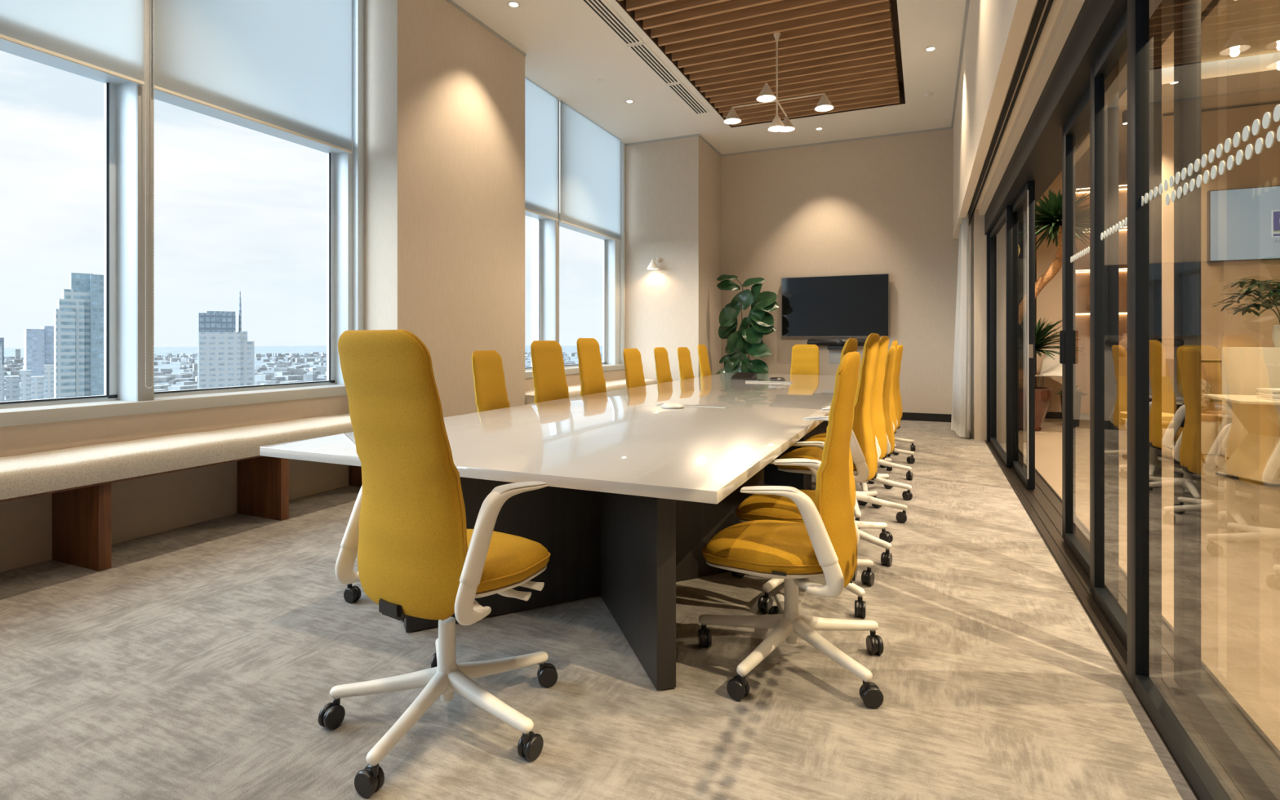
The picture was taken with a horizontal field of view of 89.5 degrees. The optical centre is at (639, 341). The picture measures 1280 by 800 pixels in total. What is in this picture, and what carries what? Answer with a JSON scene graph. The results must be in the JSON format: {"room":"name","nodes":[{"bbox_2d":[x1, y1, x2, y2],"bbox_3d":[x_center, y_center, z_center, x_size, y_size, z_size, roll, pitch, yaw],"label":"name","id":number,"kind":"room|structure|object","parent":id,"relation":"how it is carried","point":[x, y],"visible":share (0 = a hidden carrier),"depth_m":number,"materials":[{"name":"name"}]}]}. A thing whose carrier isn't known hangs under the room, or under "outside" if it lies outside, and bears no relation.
{"room":"office","nodes":[
{"label":"office","id":0,"kind":"room"},
{"bbox_2d":[0,395,349,572],"bbox_3d":[-3.897,0.835,2.598,0.290,0.770,6.800,0,0,24],"label":"wall","id":1,"kind":"structure","parent":0,"point":[140,507],"depth_m":4.09,"materials":[{"name":"paint"}]},
{"bbox_2d":[0,39,128,408],"bbox_3d":[-3.652,-1.560,3.201,0.250,3.880,1.940,0,0,24],"label":"window","id":2,"kind":"structure","parent":1,"relation":"in","point":[110,82],"depth_m":4.08,"materials":[{"name":"white metal"}]},
{"bbox_2d":[0,0,144,85],"bbox_3d":[-3.506,-2.537,3.136,0.050,1.874,2.025,0,0,24],"label":"roller blind","id":3,"kind":"object","parent":2,"relation":"attached to","point":[103,36],"visible":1,"depth_m":3.75,"materials":[{"name":"fabric"}]},
{"bbox_2d":[103,0,154,401],"bbox_3d":[-3.300,-1.630,4.157,0.400,4.700,0.094,0,0,24],"label":"window frame","id":4,"kind":"structure","parent":1,"relation":"attached to","point":[131,96],"depth_m":4.08,"materials":[{"name":"metal"}]},
{"bbox_2d":[0,384,346,426],"bbox_3d":[-3.883,0.412,2.592,0.320,0.075,6.800,0,0,24],"label":"trim","id":5,"kind":"structure","parent":1,"relation":"on","point":[11,416],"depth_m":4.07,"materials":[{"name":"paint"}]},
{"bbox_2d":[154,89,352,397],"bbox_3d":[-2.905,-1.560,4.891,0.250,3.880,1.565,0,0,24],"label":"window","id":6,"kind":"structure","parent":1,"relation":"in","point":[331,152],"depth_m":5.40,"materials":[{"name":"white metal"}]},
{"bbox_2d":[145,0,351,388],"bbox_3d":[-2.777,-1.588,4.784,0.050,3.772,1.622,0,0,24],"label":"roller blind","id":7,"kind":"object","parent":6,"relation":"attached to","point":[283,65],"visible":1,"depth_m":4.75,"materials":[{"name":"fabric"}]},
{"bbox_2d":[334,0,364,384],"bbox_3d":[-2.560,-1.560,5.659,0.260,3.880,0.120,0,0,24],"label":"trim","id":8,"kind":"structure","parent":1,"relation":"attached to","point":[348,167],"depth_m":5.61,"materials":[{"name":"metal"}]},
{"bbox_2d":[364,0,524,417],"bbox_3d":[-1.973,-1.180,6.515,0.640,4.800,1.920,0,0,24],"label":"wall column","id":9,"kind":"structure","parent":0,"point":[444,95],"depth_m":6.07,"materials":[{"name":"paint"}]},
{"bbox_2d":[524,368,625,391],"bbox_3d":[-1.045,0.835,9.046,0.290,0.770,3.460,0,0,24],"label":"wall","id":10,"kind":"structure","parent":0,"point":[571,379],"depth_m":9.07,"materials":[{"name":"paint"}]},
{"bbox_2d":[524,210,549,370],"bbox_3d":[-1.504,-1.560,8.057,0.250,3.880,1.280,0,0,24],"label":"window","id":11,"kind":"structure","parent":10,"relation":"in","point":[538,217],"depth_m":8.64,"materials":[{"name":"white metal"}]},
{"bbox_2d":[530,100,559,367],"bbox_3d":[-1.285,-1.630,8.714,0.400,4.700,0.094,0,0,24],"label":"trim","id":12,"kind":"structure","parent":10,"relation":"attached to","point":[549,227],"depth_m":8.66,"materials":[{"name":"metal"}]},
{"bbox_2d":[524,364,624,377],"bbox_3d":[-1.032,0.412,9.040,0.320,0.075,3.460,0,0,24],"label":"trim","id":13,"kind":"structure","parent":10,"relation":"on","point":[574,370],"depth_m":9.03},
{"bbox_2d":[559,213,613,367],"bbox_3d":[-0.837,-1.560,9.566,0.250,3.880,1.820,0,0,24],"label":"window","id":14,"kind":"structure","parent":10,"relation":"in","point":[603,238],"depth_m":10.39,"materials":[{"name":"white metal"}]},
{"bbox_2d":[560,100,622,359],"bbox_3d":[-0.684,-1.588,9.516,0.050,3.772,1.938,0,0,24],"label":"roller blind","id":15,"kind":"object","parent":14,"relation":"attached to","point":[590,155],"visible":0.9,"depth_m":9.36,"materials":[{"name":"fabric"}]},
{"bbox_2d":[0,420,1196,799],"bbox_3d":[-0.216,1.260,4.579,5.420,0.080,13.400,0,0,24],"label":"floor","id":16,"kind":"structure","parent":0,"point":[202,664],"depth_m":2.31,"materials":[{"name":"carpet"}]},
{"bbox_2d":[0,413,362,571],"bbox_3d":[-3.524,0.911,2.434,0.515,0.618,6.760,0,0,24],"label":"window bench","id":17,"kind":"object","parent":16,"relation":"on","point":[79,479],"visible":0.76,"depth_m":3.59,"materials":[{"name":"wood"}]},
{"bbox_2d":[0,413,353,499],"bbox_3d":[-3.524,0.673,2.434,0.515,0.143,6.760,0,0,24],"label":"cushion","id":18,"kind":"object","parent":17,"relation":"on","point":[39,473],"depth_m":3.64,"materials":[{"name":"fabric"}]},
{"bbox_2d":[343,581,404,622],"bbox_3d":[-1.011,1.018,3.154,0.700,0.405,0.704,0,0,24],"label":"caster","id":19,"kind":"object","parent":16,"relation":"on","point":[352,593],"visible":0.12,"depth_m":3.01,"materials":[{"name":"black plastic"}]},
{"bbox_2d":[317,329,557,797],"bbox_3d":[-0.589,0.594,2.063,0.680,1.252,0.744,0,0,33],"label":"chair","id":20,"kind":"object","parent":16,"relation":"on","point":[418,557],"visible":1,"depth_m":1.85,"materials":[{"name":"yellow fabric"}]},
{"bbox_2d":[471,350,510,412],"bbox_3d":[-0.935,0.644,4.795,0.711,1.151,0.711,0,0,18],"label":"chair","id":21,"kind":"object","parent":16,"relation":"on","point":[490,388],"visible":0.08,"depth_m":4.80,"materials":[{"name":"yellow fabric"}]},
{"bbox_2d":[530,340,568,403],"bbox_3d":[-0.632,0.607,5.428,0.739,1.226,0.689,0,0,32],"label":"chair","id":22,"kind":"object","parent":16,"relation":"on","point":[549,380],"visible":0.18,"depth_m":5.54,"materials":[{"name":"yellow fabric"}]},
{"bbox_2d":[259,373,858,690],"bbox_3d":[0.776,0.850,5.939,2.166,0.740,7.510,0,0,24],"label":"conference table","id":23,"kind":"object","parent":16,"relation":"on","point":[635,493],"visible":0.67,"depth_m":2.97,"materials":[{"name":"laminate"}]},
{"bbox_2d":[661,402,684,408],"bbox_3d":[0.236,0.463,4.663,0.171,0.032,0.171,0,0,24],"label":"table microphone","id":24,"kind":"object","parent":23,"relation":"on","point":[668,405],"visible":1,"depth_m":4.60,"materials":[{"name":"white plastic"}]},
{"bbox_2d":[655,403,729,408],"bbox_3d":[0.383,0.477,4.773,0.540,0.004,0.110,0,0,24],"label":"flap","id":25,"kind":"object","parent":23,"relation":"on","point":[660,404],"visible":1,"depth_m":4.74,"materials":[{"name":"grey plastic"}]},
{"bbox_2d":[730,372,763,381],"bbox_3d":[1.328,0.437,8.008,0.514,0.083,0.373,0,0,38],"label":"control panel","id":26,"kind":"object","parent":23,"relation":"on","point":[737,375],"visible":1,"depth_m":8.13,"materials":[{"name":"black plastic"}]},
{"bbox_2d":[524,378,655,404],"bbox_3d":[-0.673,0.911,8.881,0.515,0.618,3.420,0,0,24],"label":"window bench","id":27,"kind":"object","parent":16,"relation":"on","point":[611,385],"visible":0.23,"depth_m":8.80,"materials":[{"name":"fabric"}]},
{"bbox_2d":[576,337,606,395],"bbox_3d":[-0.282,0.595,6.133,0.715,1.251,0.703,0,0,26],"label":"chair","id":28,"kind":"object","parent":16,"relation":"on","point":[593,380],"visible":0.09,"depth_m":6.19,"materials":[{"name":"yellow fabric"}]},
{"bbox_2d":[622,348,646,388],"bbox_3d":[0.072,0.650,7.093,0.740,1.141,0.737,0,0,26],"label":"chair","id":29,"kind":"object","parent":16,"relation":"on","point":[634,375],"visible":0.13,"depth_m":7.12,"materials":[{"name":"yellow fabric"}]},
{"bbox_2d":[653,346,672,383],"bbox_3d":[0.450,0.647,7.875,0.738,1.146,0.754,0,0,24],"label":"chair","id":30,"kind":"object","parent":16,"relation":"on","point":[660,353],"visible":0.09,"depth_m":7.89,"materials":[{"name":"yellow fabric"}]},
{"bbox_2d":[677,346,694,379],"bbox_3d":[0.779,0.650,8.571,0.764,1.141,0.757,0,0,26],"label":"chair","id":31,"kind":"object","parent":16,"relation":"on","point":[686,371],"visible":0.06,"depth_m":8.64,"materials":[{"name":"yellow fabric"}]},
{"bbox_2d":[697,344,711,377],"bbox_3d":[1.070,0.634,9.322,0.719,1.171,0.737,0,0,22],"label":"chair","id":32,"kind":"object","parent":16,"relation":"on","point":[704,367],"visible":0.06,"depth_m":9.36,"materials":[{"name":"yellow fabric"}]},
{"bbox_2d":[715,274,779,374],"bbox_3d":[1.705,0.070,10.313,1.030,2.301,0.407,0,0,24],"label":"fiddle leaf fig","id":33,"kind":"object","parent":16,"relation":"on","point":[748,340],"visible":0.73,"depth_m":10.28,"materials":[{"name":"plant"}]},
{"bbox_2d":[697,351,884,708],"bbox_3d":[0.560,0.630,2.466,0.715,1.181,0.711,0,0,24],"label":"chair","id":34,"kind":"object","parent":16,"relation":"on","point":[822,548],"visible":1,"depth_m":2.27,"materials":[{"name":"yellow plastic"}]},
{"bbox_2d":[731,337,874,617],"bbox_3d":[0.782,0.602,3.184,0.692,1.236,0.739,0,0,22],"label":"chair","id":35,"kind":"object","parent":16,"relation":"on","point":[756,506],"visible":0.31,"depth_m":3.04,"materials":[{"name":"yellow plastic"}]},
{"bbox_2d":[790,344,819,374],"bbox_3d":[2.428,0.634,9.569,0.740,1.171,0.710,0,0,24],"label":"chair","id":36,"kind":"object","parent":16,"relation":"on","point":[805,357],"visible":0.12,"depth_m":9.71,"materials":[{"name":"yellow fabric"}]},
{"bbox_2d":[776,333,893,566],"bbox_3d":[1.113,0.587,3.815,0.730,1.266,0.702,0,0,26],"label":"chair","id":37,"kind":"object","parent":16,"relation":"on","point":[864,452],"visible":0.51,"depth_m":3.58,"materials":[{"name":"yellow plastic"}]},
{"bbox_2d":[801,335,907,528],"bbox_3d":[1.484,0.592,4.498,0.704,1.256,0.714,0,0,26],"label":"chair","id":38,"kind":"object","parent":16,"relation":"on","point":[878,419],"visible":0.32,"depth_m":4.33,"materials":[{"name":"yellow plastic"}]},
{"bbox_2d":[857,346,912,505],"bbox_3d":[1.777,0.630,5.118,0.708,1.181,0.707,0,0,24],"label":"chair","id":39,"kind":"object","parent":16,"relation":"on","point":[881,478],"visible":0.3,"depth_m":4.94,"materials":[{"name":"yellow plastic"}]},
{"bbox_2d":[867,340,913,483],"bbox_3d":[2.072,0.605,5.857,0.746,1.231,0.722,0,0,22],"label":"chair","id":40,"kind":"object","parent":16,"relation":"on","point":[886,462],"visible":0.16,"depth_m":5.69,"materials":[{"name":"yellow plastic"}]},
{"bbox_2d":[879,345,915,467],"bbox_3d":[2.412,0.630,6.569,0.709,1.181,0.737,0,0,24],"label":"chair","id":41,"kind":"object","parent":16,"relation":"on","point":[910,460],"visible":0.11,"depth_m":6.41,"materials":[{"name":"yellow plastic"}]},
{"bbox_2d":[893,344,915,455],"bbox_3d":[2.727,0.630,7.297,0.710,1.181,0.715,0,0,24],"label":"chair","id":42,"kind":"object","parent":16,"relation":"on","point":[898,439],"visible":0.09,"depth_m":7.14,"materials":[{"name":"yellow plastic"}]},
{"bbox_2d":[625,136,720,383],"bbox_3d":[0.464,-1.180,10.937,1.520,4.800,1.220,0,0,24],"label":"wall","id":43,"kind":"structure","parent":0,"point":[673,187],"depth_m":10.35,"materials":[{"name":"paint"}]},
{"bbox_2d":[606,142,625,364],"bbox_3d":[-0.412,-1.560,10.515,0.260,3.880,0.260,0,0,24],"label":"trim","id":44,"kind":"structure","parent":43,"relation":"attached to","point":[615,269],"depth_m":10.48,"materials":[{"name":"metal"}]},
{"bbox_2d":[646,257,660,270],"bbox_3d":[0.213,-1.239,10.272,0.196,0.190,0.258,0,0,24],"label":"wall sconce","id":45,"kind":"object","parent":43,"relation":"attached to","point":[652,266],"visible":1,"depth_m":10.22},
{"bbox_2d":[451,0,965,154],"bbox_3d":[-0.189,-3.280,4.567,4.960,0.100,13.400,0,0,24],"label":"ceiling","id":46,"kind":"structure","parent":0,"point":[567,49],"depth_m":7.95,"materials":[{"name":"paint"}]},
{"bbox_2d":[579,0,643,45],"bbox_3d":[-0.292,-3.226,6.471,0.210,0.008,1.140,0,0,24],"label":"ceiling vent","id":47,"kind":"object","parent":46,"relation":"in","point":[601,9],"visible":1,"depth_m":6.49,"materials":[{"name":"metal"}]},
{"bbox_2d":[626,42,680,84],"bbox_3d":[0.183,-3.226,7.546,0.210,0.008,1.140,0,0,24],"label":"ceiling vent","id":48,"kind":"object","parent":46,"relation":"in","point":[642,51],"visible":1,"depth_m":7.49,"materials":[{"name":"metal"}]},
{"bbox_2d":[666,82,710,115],"bbox_3d":[0.658,-3.226,8.620,0.210,0.008,1.140,0,0,24],"label":"ceiling vent","id":49,"kind":"object","parent":46,"relation":"in","point":[680,90],"visible":1,"depth_m":8.56,"materials":[{"name":"metal"}]},
{"bbox_2d":[615,0,905,127],"bbox_3d":[0.820,-3.381,5.487,2.440,0.297,8.300,0,0,24],"label":"trim","id":50,"kind":"structure","parent":46,"relation":"attached to","point":[622,3],"depth_m":8.16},
{"bbox_2d":[720,128,959,413],"bbox_3d":[2.557,-1.180,10.788,5.950,4.800,0.200,0,0,24],"label":"wall","id":51,"kind":"structure","parent":0,"point":[882,205],"depth_m":10.25,"materials":[{"name":"paint"}]},
{"bbox_2d":[781,273,888,337],"bbox_3d":[3.115,-0.560,10.381,1.660,0.980,0.093,0,0,24],"label":"television","id":52,"kind":"object","parent":51,"relation":"attached to","point":[841,305],"visible":1,"depth_m":10.33,"materials":[{"name":"black plastic"}]},
{"bbox_2d":[829,351,841,364],"bbox_3d":[3.152,0.261,10.411,0.178,0.197,0.008,0,0,24],"label":"outlet plate","id":53,"kind":"object","parent":51,"relation":"attached to","point":[834,356],"visible":0.56,"depth_m":10.41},
{"bbox_2d":[807,338,866,349],"bbox_3d":[3.173,0.050,10.313,0.981,0.171,0.159,0,0,24],"label":"bar","id":54,"kind":"object","parent":51,"relation":"attached to","point":[832,344],"visible":0.73,"depth_m":10.32,"materials":[{"name":"black plastic"}]},
{"bbox_2d":[901,412,951,422],"bbox_3d":[3.135,1.160,10.414,3.790,0.120,0.015,0,0,24],"label":"baseboard","id":55,"kind":"structure","parent":51,"relation":"attached to","point":[905,415],"depth_m":9.86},
{"bbox_2d":[889,0,902,82],"bbox_3d":[0.820,-3.550,5.487,2.480,0.040,8.340,0,0,24],"label":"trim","id":56,"kind":"structure","parent":0,"point":[893,2],"depth_m":7.52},
{"bbox_2d":[617,0,899,126],"bbox_3d":[0.801,-3.375,5.495,2.340,0.310,8.260,0,0,24],"label":"ceiling panel","id":57,"kind":"object","parent":56,"relation":"attached to","point":[844,51],"visible":0.94,"depth_m":7.19,"materials":[{"name":"brown wood"}]},
{"bbox_2d":[723,32,833,132],"bbox_3d":[1.435,-2.719,6.768,1.150,1.003,1.190,0,0,24],"label":"chandelier","id":58,"kind":"object","parent":57,"relation":"hanging from","point":[766,95],"visible":1,"depth_m":6.75,"materials":[{"name":"metal"}]},
{"bbox_2d":[968,208,986,440],"bbox_3d":[4.676,-0.200,8.719,0.400,2.840,1.870,0,0,24],"label":"wall","id":59,"kind":"structure","parent":0,"point":[977,238],"depth_m":7.93,"materials":[{"name":"paint"}]},
{"bbox_2d":[986,233,990,441],"bbox_3d":[4.314,-0.043,7.801,0.220,2.514,0.100,0,0,24],"label":"trim","id":60,"kind":"structure","parent":59,"relation":"attached to","point":[988,236],"depth_m":7.80,"materials":[{"name":"black metal"}]},
{"bbox_2d":[990,204,1013,466],"bbox_3d":[3.890,-0.049,6.978,0.052,2.502,1.750,0,0,24],"label":"door","id":61,"kind":"structure","parent":59,"relation":"in","point":[1002,234],"depth_m":6.74,"materials":[{"name":"black metal"}]},
{"bbox_2d":[984,440,1279,799],"bbox_3d":[2.021,1.214,2.567,0.300,0.020,11.530,0,0,24],"label":"sliding door track","id":62,"kind":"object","parent":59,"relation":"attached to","point":[1042,504],"depth_m":2.55,"materials":[{"name":"brown metal"}]},
{"bbox_2d":[953,0,1036,239],"bbox_3d":[2.043,-2.435,3.580,0.080,1.790,13.400,0,0,24],"label":"wall","id":63,"kind":"structure","parent":0,"point":[996,30],"depth_m":4.94,"materials":[{"name":"paint"}]},
{"bbox_2d":[445,0,953,156],"bbox_3d":[1.150,-3.215,7.692,4.880,0.030,6.600,0,0,24],"label":"trim","id":64,"kind":"structure","parent":63,"relation":"attached to","point":[451,2],"depth_m":10.15,"materials":[{"name":"paint"}]},
{"bbox_2d":[951,213,969,437],"bbox_3d":[4.162,-0.190,8.405,0.183,2.780,0.800,0,0,24],"label":"curtain","id":65,"kind":"object","parent":63,"relation":"hanging from","point":[960,420],"visible":1,"depth_m":8.09,"materials":[{"name":"fabric"}]},
{"bbox_2d":[951,0,969,128],"bbox_3d":[1.990,-3.220,3.596,0.030,0.020,13.388,0,0,24],"label":"trim","id":66,"kind":"structure","parent":63,"relation":"attached to","point":[967,2],"depth_m":7.29,"materials":[{"name":"paint"}]},
{"bbox_2d":[967,0,1084,220],"bbox_3d":[2.303,-2.610,3.464,0.490,2.140,13.400,0,0,24],"label":"wall","id":67,"kind":"structure","parent":0,"point":[1063,14],"depth_m":3.96,"materials":[{"name":"paint"}]},
{"bbox_2d":[968,0,1053,224],"bbox_3d":[2.134,-1.611,3.539,0.060,0.018,13.400,0,0,24],"label":"trim","id":68,"kind":"structure","parent":67,"relation":"attached to","point":[1041,3],"depth_m":4.03,"materials":[{"name":"black metal"}]},
{"bbox_2d":[1012,181,1035,489],"bbox_3d":[3.394,-0.049,5.735,0.054,2.502,1.084,0,0,24],"label":"door","id":69,"kind":"structure","parent":67,"relation":"in","point":[1024,207],"depth_m":5.59,"materials":[{"name":"black metal"}]},
{"bbox_2d":[984,0,1173,235],"bbox_3d":[2.017,-1.423,2.569,0.290,0.245,11.530,0,0,24],"label":"trim","id":70,"kind":"structure","parent":67,"relation":"attached to","point":[1037,157],"depth_m":3.65,"materials":[{"name":"black metal"}]},
{"bbox_2d":[1059,60,1119,601],"bbox_3d":[2.386,-0.049,3.472,0.077,2.502,1.040,0,0,24],"label":"door","id":71,"kind":"structure","parent":67,"relation":"in","point":[1070,131],"depth_m":3.50,"materials":[{"name":"black metal"}]},
{"bbox_2d":[1089,0,1161,677],"bbox_3d":[2.008,-0.049,2.698,0.052,2.502,0.840,0,0,24],"label":"door","id":72,"kind":"structure","parent":67,"relation":"in","point":[1116,45],"depth_m":2.99,"materials":[{"name":"black metal"}]},
{"bbox_2d":[1127,0,1279,799],"bbox_3d":[0.675,-0.049,-0.167,0.052,2.502,5.400,0,0,24],"label":"door","id":73,"kind":"structure","parent":67,"relation":"in","point":[1202,774],"depth_m":2.21,"materials":[{"name":"black metal"}]},
{"bbox_2d":[1173,0,1279,799],"bbox_3d":[1.520,-0.049,1.384,0.052,2.502,1.960,0,0,24],"label":"door","id":74,"kind":"structure","parent":67,"relation":"in","point":[1259,772],"depth_m":2.21,"materials":[{"name":"glass"}]},
{"bbox_2d":[1035,386,1052,431],"bbox_3d":[5.375,0.930,8.940,0.570,0.580,0.570,0,0,24],"label":"pot","id":75,"kind":"object","parent":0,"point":[1042,394],"depth_m":8.71,"materials":[{"name":"ceramic"}]},
{"bbox_2d":[1035,171,1062,412],"bbox_3d":[6.963,-0.840,11.244,0.400,4.120,2.200,0,0,24],"label":"wall","id":76,"kind":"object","parent":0,"point":[1048,303],"visible":0.14,"depth_m":10.24,"materials":[{"name":"paint"}]},
{"bbox_2d":[1035,417,1279,751],"bbox_3d":[6.707,1.262,3.594,7.440,0.076,17.200,0,0,24],"label":"floor","id":77,"kind":"structure","parent":0,"point":[1240,519],"depth_m":3.63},
{"bbox_2d":[1035,349,1062,386],"bbox_3d":[6.274,0.674,9.767,0.460,1.108,0.522,0,0,44],"label":"shell chair","id":78,"kind":"object","parent":77,"relation":"on","point":[1051,367],"visible":0.36,"depth_m":9.96,"materials":[{"name":"white plastic"}]},
{"bbox_2d":[1035,186,1089,431],"bbox_3d":[5.690,-0.441,8.808,1.281,3.321,1.308,0,0,24],"label":"dracaena","id":79,"kind":"object","parent":77,"relation":"on","point":[1050,220],"visible":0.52,"depth_m":8.73,"materials":[{"name":"plant"}]},
{"bbox_2d":[1055,384,1088,426],"bbox_3d":[6.221,0.908,9.315,0.394,0.624,0.378,0,0,24],"label":"potted plant","id":80,"kind":"object","parent":77,"relation":"on","point":[1078,393],"visible":0.28,"depth_m":9.22,"materials":[{"name":"green plant"}]},
{"bbox_2d":[1075,157,1127,419],"bbox_3d":[7.379,-0.840,10.131,1.260,4.120,0.400,0,0,24],"label":"display shelf","id":81,"kind":"object","parent":77,"relation":"on","point":[1082,264],"visible":0.02,"depth_m":10.21,"materials":[{"name":"brown wood"}]},
{"bbox_2d":[1119,333,1127,356],"bbox_3d":[7.550,0.060,10.023,0.240,0.360,0.240,0,0,24],"label":"vase","id":82,"kind":"object","parent":81,"relation":"on","point":[1123,343],"visible":0.46,"depth_m":9.98,"materials":[{"name":"ceramic"}]},
{"bbox_2d":[1119,375,1206,463],"bbox_3d":[5.343,0.806,6.783,0.733,0.852,0.658,0,0,-1],"label":"lounge armchair","id":83,"kind":"object","parent":77,"relation":"on","point":[1167,382],"visible":0.16,"depth_m":6.92,"materials":[{"name":"fabric"}]},
{"bbox_2d":[1162,410,1223,455],"bbox_3d":[6.490,1.010,7.134,1.020,0.420,0.620,0,0,24],"label":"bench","id":84,"kind":"object","parent":77,"relation":"on","point":[1211,420],"visible":0.16,"depth_m":6.97,"materials":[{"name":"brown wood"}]},
{"bbox_2d":[1200,378,1211,411],"bbox_3d":[6.209,0.595,7.314,0.456,0.483,0.271,0,0,24],"label":"throw pillow","id":85,"kind":"object","parent":84,"relation":"on","point":[1206,388],"visible":0.19,"depth_m":7.20,"materials":[{"name":"fabric"}]},
{"bbox_2d":[1165,358,1222,411],"bbox_3d":[7.299,0.720,7.652,1.600,1.000,0.438,0,0,24],"label":"credenza","id":86,"kind":"object","parent":77,"relation":"on","point":[1211,369],"visible":0.04,"depth_m":7.65,"materials":[{"name":"brown wood"}]},
{"bbox_2d":[1202,394,1279,487],"bbox_3d":[5.916,0.863,5.551,1.470,0.715,0.840,0,0,24],"label":"desk","id":87,"kind":"object","parent":77,"relation":"on","point":[1256,459],"visible":1,"depth_m":5.62,"materials":[{"name":"wood"}]},
{"bbox_2d":[1222,346,1279,459],"bbox_3d":[7.146,0.640,5.970,2.600,1.160,0.500,0,0,24],"label":"cabinet","id":88,"kind":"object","parent":77,"relation":"on","point":[1245,370],"depth_m":6.33,"materials":[{"name":"wood"}]},
{"bbox_2d":[1212,278,1279,347],"bbox_3d":[6.340,-0.291,6.325,1.131,0.702,0.868,0,0,24],"label":"plant","id":89,"kind":"object","parent":88,"relation":"on","point":[1273,292],"visible":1,"depth_m":6.38,"materials":[{"name":"green plant"}]},
{"bbox_2d":[1077,0,1279,161],"bbox_3d":[6.530,-3.110,3.454,7.250,0.420,16.800,0,0,24],"label":"ceiling","id":90,"kind":"structure","parent":0,"point":[1233,28],"depth_m":7.15,"materials":[{"name":"paint"}]},
{"bbox_2d":[1121,69,1279,96],"bbox_3d":[5.440,-3.020,1.421,5.700,0.080,12.200,0,0,24],"label":"trim","id":91,"kind":"structure","parent":90,"relation":"attached to","point":[1276,73],"depth_m":7.43,"materials":[{"name":"paint"}]},
{"bbox_2d":[1200,0,1220,22],"bbox_3d":[3.821,-3.138,2.410,0.072,0.224,9.900,0,0,24],"label":"track light","id":92,"kind":"object","parent":90,"relation":"attached to","point":[1210,7],"visible":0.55,"depth_m":6.26,"materials":[{"name":"black metal"}]},
{"bbox_2d":[1161,52,1279,84],"bbox_3d":[5.470,-3.150,1.490,5.900,0.340,12.350,0,0,24],"label":"cove","id":93,"kind":"object","parent":90,"relation":"attached to","point":[1266,62],"depth_m":7.54,"materials":[{"name":"paint"}]},
{"bbox_2d":[1161,99,1279,429],"bbox_3d":[9.178,-0.840,7.203,5.440,4.120,0.200,0,0,24],"label":"wall","id":94,"kind":"structure","parent":0,"point":[1219,329],"depth_m":7.97,"materials":[{"name":"paint"}]},
{"bbox_2d":[1044,411,1162,437],"bbox_3d":[9.415,1.170,9.167,6.595,0.100,4.015,0,0,24],"label":"baseboard","id":95,"kind":"structure","parent":94,"relation":"attached to","point":[1049,415],"depth_m":10.20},
{"bbox_2d":[1163,101,1279,115],"bbox_3d":[9.135,-2.870,7.105,5.440,0.020,0.015,0,0,24],"label":"trim","id":96,"kind":"structure","parent":94,"relation":"attached to","point":[1275,102],"depth_m":7.91,"materials":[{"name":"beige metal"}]},
{"bbox_2d":[1206,185,1279,262],"bbox_3d":[7.741,-1.420,7.687,1.540,0.880,0.081,0,0,24],"label":"screen","id":97,"kind":"object","parent":94,"relation":"attached to","point":[1243,224],"visible":1,"depth_m":7.84,"materials":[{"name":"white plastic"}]},
{"bbox_3d":[-2.837,-3.530,5.082,0.300,0.060,12.200,0,0,24],"label":"ceiling","id":98,"kind":"structure","parent":0,"visible":0},
{"bbox_2d":[524,76,558,221],"bbox_3d":[-1.358,-2.537,7.992,0.050,1.874,1.365,0,0,24],"label":"roller blind","id":99,"kind":"object","parent":98,"relation":"hanging from","point":[541,107],"visible":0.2,"depth_m":8.23,"materials":[{"name":"fabric"}]},
{"label":"outside","id":100,"kind":"structure","parent":0,"visible":0},
{"bbox_2d":[4,346,602,398],"bbox_3d":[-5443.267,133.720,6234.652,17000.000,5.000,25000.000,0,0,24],"label":"city","id":101,"kind":"object","parent":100,"point":[301,350],"depth_m":7735.48},
{"bbox_2d":[0,337,4,401],"bbox_3d":[-431.322,64.406,429.892,30.000,133.628,10.702,0,0,42],"label":"tower","id":102,"kind":"structure","parent":101,"relation":"on","point":[2,340],"depth_m":422.77,"materials":[{"name":"concrete"}]},
{"bbox_2d":[5,375,19,401],"bbox_3d":[-441.293,77.956,454.342,6.874,106.527,12.000,0,0,-44],"label":"block","id":103,"kind":"object","parent":101,"relation":"on","point":[12,383],"visible":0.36,"depth_m":450.04,"materials":[{"name":"concrete"}]},
{"bbox_2d":[20,369,31,399],"bbox_3d":[-449.149,76.151,472.387,5.555,110.139,12.000,0,0,-44],"label":"block","id":104,"kind":"object","parent":101,"relation":"on","point":[25,375],"visible":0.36,"depth_m":467.97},
{"bbox_2d":[31,376,44,399],"bbox_3d":[-457.466,78.944,490.428,6.985,104.552,12.000,0,0,-43],"label":"block","id":105,"kind":"object","parent":101,"relation":"on","point":[37,382],"visible":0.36,"depth_m":485.90,"materials":[{"name":"concrete"}]},
{"bbox_2d":[23,325,53,376],"bbox_3d":[-496.131,59.435,534.093,40.000,143.570,18.118,0,0,44],"label":"slab tower","id":106,"kind":"structure","parent":101,"relation":"on","point":[38,344],"depth_m":519.51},
{"bbox_2d":[44,364,53,399],"bbox_3d":[-463.889,74.897,508.474,7.928,112.645,12.000,0,0,-42],"label":"block","id":107,"kind":"object","parent":101,"relation":"on","point":[48,369],"visible":0.21,"depth_m":503.16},
{"bbox_2d":[53,272,103,398],"bbox_3d":[-292.809,48.042,342.286,25.610,166.355,30.000,0,0,-44],"label":"glass tower","id":108,"kind":"structure","parent":101,"relation":"on","point":[78,316],"depth_m":331.35,"materials":[{"name":"glass"}]},
{"bbox_2d":[197,291,254,388],"bbox_3d":[-276.976,48.755,432.151,30.733,164.930,30.000,0,0,-36],"label":"spire tower","id":109,"kind":"structure","parent":101,"relation":"on","point":[225,356],"depth_m":419.89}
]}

